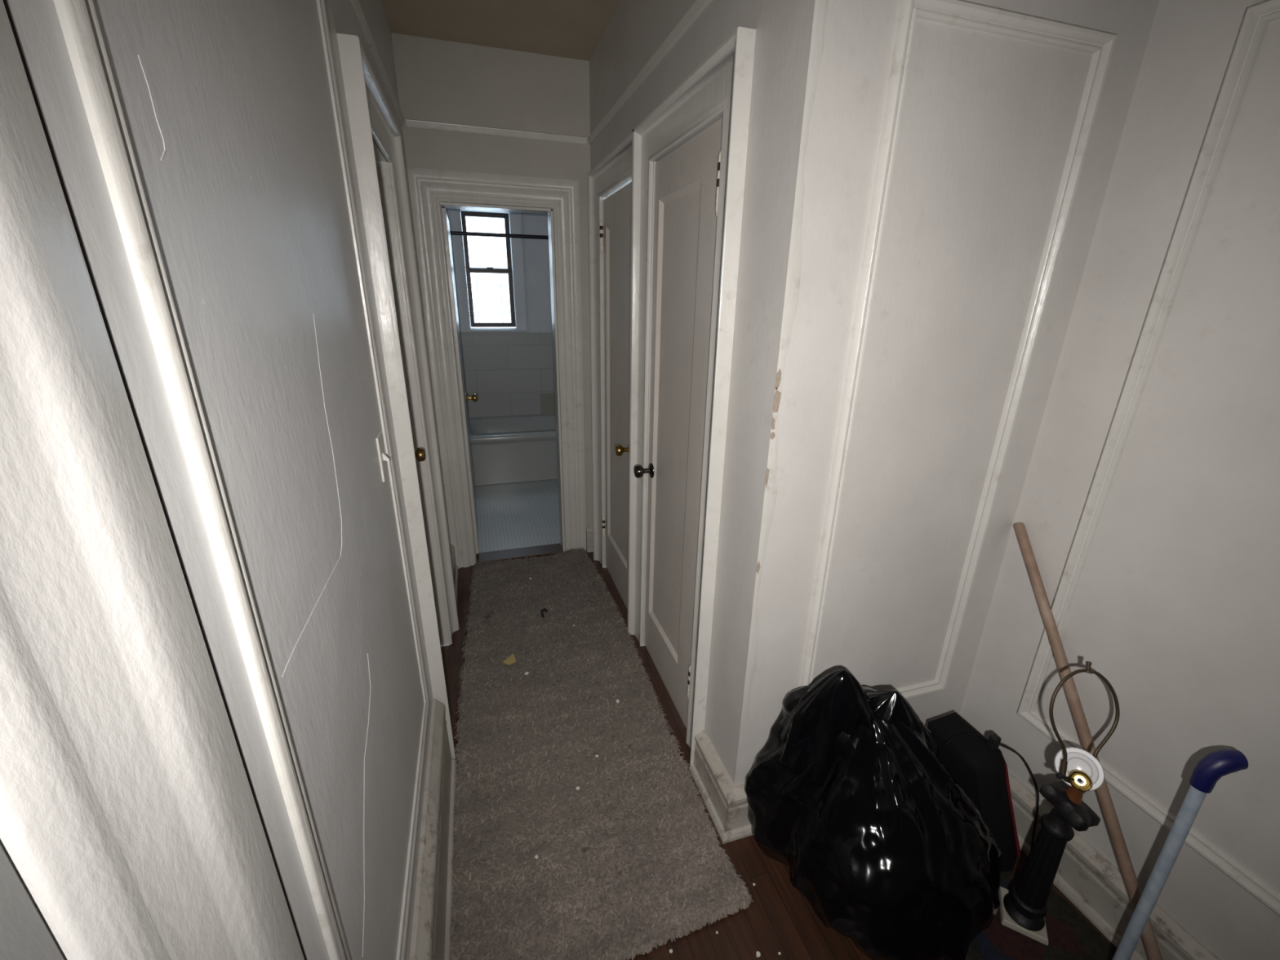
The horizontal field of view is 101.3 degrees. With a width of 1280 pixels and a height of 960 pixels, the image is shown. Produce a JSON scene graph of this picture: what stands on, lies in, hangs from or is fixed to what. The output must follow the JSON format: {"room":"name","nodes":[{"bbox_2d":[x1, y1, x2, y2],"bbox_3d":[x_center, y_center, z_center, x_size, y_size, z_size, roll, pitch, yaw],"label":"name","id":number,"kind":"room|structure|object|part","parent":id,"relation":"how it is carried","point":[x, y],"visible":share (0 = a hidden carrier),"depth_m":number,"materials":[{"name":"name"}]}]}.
{"room":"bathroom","nodes":[
{"label":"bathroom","id":0,"kind":"room"},
{"bbox_2d":[6,0,450,959],"bbox_3d":[-0.485,0.049,0.640,0.111,2.658,4.903,-5,21,-16],"label":"wall","id":1,"kind":"structure","parent":0,"point":[227,107],"depth_m":0.64,"materials":[{"name":"paint"}]},
{"bbox_2d":[0,0,306,959],"bbox_3d":[-0.219,0.496,-0.094,0.130,2.320,1.272,-5,21,-16],"label":"door","id":2,"kind":"structure","parent":1,"relation":"in","point":[132,827],"depth_m":0.29,"materials":[{"name":"paint"}]},
{"bbox_2d":[53,0,429,959],"bbox_3d":[-0.505,0.006,0.909,0.012,1.773,0.925,-5,21,-16],"label":"trim","id":3,"kind":"structure","parent":1,"relation":"attached to","point":[78,20],"depth_m":0.46,"materials":[{"name":"paint"}]},
{"bbox_2d":[350,0,404,126],"bbox_3d":[-0.827,-1.353,1.599,0.014,0.034,1.842,-5,21,-16],"label":"trim","id":4,"kind":"structure","parent":1,"relation":"attached to","point":[356,5],"depth_m":1.71,"materials":[{"name":"paint"}]},
{"bbox_2d":[376,431,390,481],"bbox_3d":[-0.608,-0.055,1.250,0.018,0.108,0.060,-5,21,-16],"label":"light switch","id":5,"kind":"object","parent":1,"relation":"attached to","point":[383,458],"visible":1,"depth_m":1.24,"materials":[{"name":"plastic"}]},
{"bbox_2d":[336,32,459,759],"bbox_3d":[-0.842,-0.120,1.880,0.154,2.130,0.814,-5,21,-16],"label":"door","id":6,"kind":"structure","parent":1,"relation":"in","point":[376,139],"depth_m":1.75,"materials":[{"name":"paint"}]},
{"bbox_3d":[-0.878,-0.098,2.054,0.068,0.055,0.055,-5,21,-16],"label":"knob","id":7,"kind":"part","parent":6,"relation":"part of","materials":[{"name":"gold metal"}]},
{"bbox_2d":[409,699,457,959],"bbox_3d":[-0.516,1.056,1.328,0.051,0.298,1.096,-5,21,-16],"label":"baseboard","id":8,"kind":"structure","parent":1,"relation":"attached to","point":[432,932],"depth_m":1.39,"materials":[{"name":"paint"}]},
{"bbox_2d":[449,543,458,607],"bbox_3d":[-1.030,0.556,2.890,0.031,0.170,0.651,-5,21,-16],"label":"baseboard","id":9,"kind":"structure","parent":1,"relation":"attached to","point":[455,567],"depth_m":3.00,"materials":[{"name":"paint"}]},
{"bbox_2d":[391,32,592,535],"bbox_3d":[-0.658,-0.780,2.950,0.998,2.658,0.110,-5,21,-16],"label":"wall","id":10,"kind":"structure","parent":0,"point":[442,81],"depth_m":2.53,"materials":[{"name":"paint"}]},
{"bbox_2d":[406,167,586,568],"bbox_3d":[-0.818,-0.604,3.228,0.822,2.135,0.651,-5,21,-16],"label":"door","id":11,"kind":"structure","parent":10,"relation":"in","point":[431,191],"depth_m":2.83,"materials":[{"name":"paint"}]},
{"bbox_3d":[-1.108,-0.540,3.458,0.068,0.055,0.055,-5,21,-16],"label":"knob","id":12,"kind":"part","parent":11,"relation":"part of","materials":[{"name":"gold metal"}]},
{"bbox_2d":[405,118,586,144],"bbox_3d":[-0.677,-1.689,2.545,0.848,0.034,0.014,-5,21,-16],"label":"trim","id":13,"kind":"structure","parent":10,"relation":"attached to","point":[415,123],"depth_m":2.54,"materials":[{"name":"paint"}]},
{"bbox_2d":[586,525,593,552],"bbox_3d":[-0.316,0.384,3.406,0.062,0.170,0.031,-5,21,-16],"label":"baseboard","id":14,"kind":"structure","parent":10,"relation":"attached to","point":[589,530],"depth_m":3.40,"materials":[{"name":"paint"}]},
{"bbox_2d":[445,208,555,417],"bbox_3d":[-1.018,-1.522,5.005,1.595,2.660,0.215,-5,21,-16],"label":"wall","id":15,"kind":"structure","parent":0,"point":[510,374],"depth_m":4.95,"materials":[{"name":"tile"}]},
{"bbox_2d":[447,208,528,332],"bbox_3d":[-1.362,-1.912,4.857,0.970,1.202,0.445,-5,21,-16],"label":"window","id":16,"kind":"structure","parent":15,"relation":"in","point":[515,269],"depth_m":4.71,"materials":[{"name":"paint"}]},
{"bbox_3d":[-1.371,-2.122,4.701,0.404,0.492,0.028,-5,21,-16],"label":"sash","id":17,"kind":"part","parent":16,"relation":"part of","materials":[{"name":"glass"}]},
{"bbox_3d":[-1.370,-1.673,4.831,0.404,0.506,0.028,-5,21,-16],"label":"sash","id":18,"kind":"part","parent":16,"relation":"part of","materials":[{"name":"glass"}]},
{"bbox_3d":[-1.358,-1.391,4.875,0.630,0.022,0.135,-5,21,-16],"label":"sill","id":19,"kind":"part","parent":16,"relation":"part of","materials":[{"name":"paint"}]},
{"bbox_2d":[381,0,621,61],"bbox_3d":[0.413,-1.291,0.335,2.262,0.100,5.103,-5,21,-16],"label":"ceiling","id":20,"kind":"structure","parent":0,"point":[566,28],"depth_m":2.21,"materials":[{"name":"paint"}]},
{"bbox_2d":[589,0,813,785],"bbox_3d":[0.073,-0.476,2.135,0.110,2.658,1.980,-5,21,-16],"label":"wall","id":21,"kind":"structure","parent":0,"point":[637,28],"depth_m":1.37,"materials":[{"name":"paint"}]},
{"bbox_2d":[587,129,641,635],"bbox_3d":[-0.127,-0.378,2.606,0.108,2.150,0.815,-5,21,-16],"label":"door","id":22,"kind":"structure","parent":21,"relation":"in","point":[613,235],"depth_m":2.61,"materials":[{"name":"paint"}]},
{"bbox_3d":[-0.080,-0.140,2.447,0.068,0.055,0.055,-5,21,-16],"label":"knob","id":23,"kind":"part","parent":22,"relation":"part of","materials":[{"name":"gold metal"}]},
{"bbox_2d":[587,0,711,144],"bbox_3d":[0.030,-1.405,1.784,0.014,0.034,1.978,-5,21,-16],"label":"trim","id":24,"kind":"structure","parent":21,"relation":"attached to","point":[698,6],"depth_m":1.72,"materials":[{"name":"paint"}]},
{"bbox_2d":[627,26,755,765],"bbox_3d":[0.106,-0.118,1.890,0.108,2.150,0.828,-5,21,-16],"label":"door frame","id":25,"kind":"structure","parent":21,"relation":"in","point":[700,184],"depth_m":1.74,"materials":[{"name":"paint"}]},
{"bbox_3d":[0.012,-0.037,2.163,0.068,0.055,0.055,-5,21,-16],"label":"knob","id":26,"kind":"part","parent":25,"relation":"part of","materials":[{"name":"black metal"}]},
{"bbox_2d":[688,729,733,843],"bbox_3d":[0.240,0.996,1.723,0.051,0.170,0.279,-5,21,-16],"label":"baseboard","id":27,"kind":"structure","parent":21,"relation":"attached to","point":[713,783],"depth_m":1.71,"materials":[{"name":"paint"}]},
{"bbox_2d":[440,479,1116,959],"bbox_3d":[0.039,0.948,2.277,2.262,0.120,7.350,-5,21,-16],"label":"floor","id":28,"kind":"structure","parent":0,"point":[780,917],"depth_m":1.57,"materials":[{"name":"brown wood"}]},
{"bbox_2d":[467,413,557,485],"bbox_3d":[-0.890,-0.324,4.956,1.571,0.440,0.733,-5,21,-16],"label":"bathtub","id":29,"kind":"object","parent":28,"relation":"on","point":[513,448],"visible":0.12,"depth_m":4.60,"materials":[{"name":"ceramic"}]},
{"bbox_2d":[476,543,562,563],"bbox_3d":[-0.773,0.470,3.380,0.536,0.011,0.126,-5,21,-16],"label":"threshold","id":30,"kind":"object","parent":28,"relation":"on","point":[513,553],"visible":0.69,"depth_m":3.37,"materials":[{"name":"grey stone"}]},
{"bbox_2d":[449,547,753,959],"bbox_3d":[-0.382,0.837,2.306,0.856,0.054,2.298,-5,21,-16],"label":"runner rug","id":31,"kind":"object","parent":28,"relation":"on","point":[630,861],"visible":1,"depth_m":1.76,"materials":[{"name":"grey carpet"}]},
{"bbox_2d":[502,653,515,665],"bbox_3d":[-0.579,0.812,2.371,0.046,0.007,0.067,12,23,29],"label":"scrap","id":32,"kind":"object","parent":31,"relation":"on","point":[511,659],"visible":1,"depth_m":2.37,"materials":[{"name":"yellow paper"}]},
{"bbox_2d":[540,608,547,617],"bbox_3d":[-0.496,0.688,2.723,0.036,0.013,0.066,-5,21,-16],"label":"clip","id":33,"kind":"object","parent":31,"relation":"on","point":[544,609],"visible":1,"depth_m":2.73,"materials":[{"name":"black plastic"}]},
{"bbox_2d":[755,951,760,957],"bbox_3d":[0.305,1.219,1.349,0.011,0.002,0.013,3,20,7],"label":"flake","id":34,"kind":"object","parent":28,"relation":"on","point":[757,953],"visible":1,"depth_m":1.35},
{"bbox_2d":[744,669,1001,959],"bbox_3d":[0.673,0.849,1.415,0.620,0.663,0.515,-5,21,-16],"label":"garbage bag","id":35,"kind":"object","parent":28,"relation":"on","point":[848,789],"visible":1,"depth_m":1.35,"materials":[{"name":"black plastic"}]},
{"bbox_2d":[927,711,1039,871],"bbox_3d":[1.043,0.943,1.605,0.173,0.370,0.348,-13,24,-34],"label":"fabric bag","id":36,"kind":"object","parent":28,"relation":"on","point":[976,762],"visible":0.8,"depth_m":1.55,"materials":[{"name":"black fabric"}]},
{"bbox_3d":[1.136,0.973,1.560,0.089,0.344,0.178,-5,21,-16],"label":"cord","id":37,"kind":"part","parent":36,"relation":"part of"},
{"bbox_2d":[964,867,1115,959],"bbox_3d":[1.010,1.249,1.295,0.490,0.005,0.518,-5,21,-16],"label":"floor mat","id":38,"kind":"object","parent":28,"relation":"on","point":[1070,936],"visible":0.47,"depth_m":1.38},
{"bbox_2d":[998,661,1119,945],"bbox_3d":[1.065,0.827,1.316,0.178,0.777,0.158,-5,21,-16],"label":"table lamp","id":39,"kind":"object","parent":38,"relation":"on","point":[1023,907],"visible":1,"depth_m":1.30,"materials":[{"name":"metal"}]},
{"bbox_2d":[1068,769,1093,791],"bbox_3d":[1.046,0.715,1.247,0.051,0.053,0.044,-18,27,-42],"label":"socket","id":40,"kind":"object","parent":39,"relation":"attached to","point":[1079,780],"depth_m":1.25,"materials":[{"name":"gold metal"}]},
{"bbox_2d":[1111,748,1248,959],"bbox_3d":[1.189,0.905,1.195,0.114,0.725,0.060,-5,21,-16],"label":"pole","id":41,"kind":"object","parent":38,"relation":"on","point":[1215,765],"visible":1,"depth_m":1.14,"materials":[{"name":"silver metal"}]},
{"bbox_2d":[1013,522,1162,959],"bbox_3d":[1.203,0.700,1.414,0.028,0.979,0.712,-4,20,-13],"label":"wooden pole","id":42,"kind":"object","parent":28,"relation":"on","point":[1149,941],"visible":0.89,"depth_m":1.42,"materials":[{"name":"brown wood"}]},
{"bbox_2d":[734,0,1159,785],"bbox_3d":[0.764,-0.207,1.417,0.985,2.658,0.112,-5,21,-16],"label":"wall","id":43,"kind":"structure","parent":0,"point":[988,120],"depth_m":1.27,"materials":[{"name":"paint"}]},
{"bbox_2d":[722,782,752,844],"bbox_3d":[0.692,0.996,1.743,0.925,0.170,0.051,-5,21,-16],"label":"baseboard","id":44,"kind":"structure","parent":43,"relation":"attached to","point":[739,826],"depth_m":1.62,"materials":[{"name":"paint"}]},
{"bbox_2d":[800,0,1116,698],"bbox_3d":[0.761,-0.119,1.377,0.566,1.786,0.022,-5,21,-16],"label":"trim","id":45,"kind":"structure","parent":43,"relation":"attached to","point":[961,13],"depth_m":1.23,"materials":[{"name":"paint"}]},
{"bbox_2d":[959,0,1279,959],"bbox_3d":[1.611,0.233,0.228,0.110,2.658,2.813,-5,21,-16],"label":"wall","id":46,"kind":"structure","parent":0,"point":[1175,602],"depth_m":1.21,"materials":[{"name":"paint"}]},
{"bbox_2d":[1007,769,1220,959],"bbox_3d":[1.514,1.411,0.625,0.051,0.170,2.814,-5,21,-16],"label":"baseboard","id":47,"kind":"structure","parent":46,"relation":"attached to","point":[1084,875],"depth_m":1.42,"materials":[{"name":"paint"}]},
{"bbox_2d":[1017,0,1279,915],"bbox_3d":[1.456,0.193,0.509,0.022,1.762,1.835,-5,21,-16],"label":"trim","id":48,"kind":"structure","parent":46,"relation":"attached to","point":[1257,16],"depth_m":1.22,"materials":[{"name":"paint"}]},
{"bbox_3d":[-0.191,-1.234,4.237,0.695,2.660,2.267,-5,21,-16],"label":"wall","id":49,"kind":"structure","parent":0,"visible":0},
{"bbox_2d":[449,231,548,239],"bbox_3d":[-0.781,-1.892,4.088,1.593,0.063,0.063,-5,21,-16],"label":"curtain rod","id":50,"kind":"object","parent":49,"relation":"attached to","point":[452,233],"visible":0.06,"depth_m":3.99,"materials":[{"name":"black metal"}]}
]}

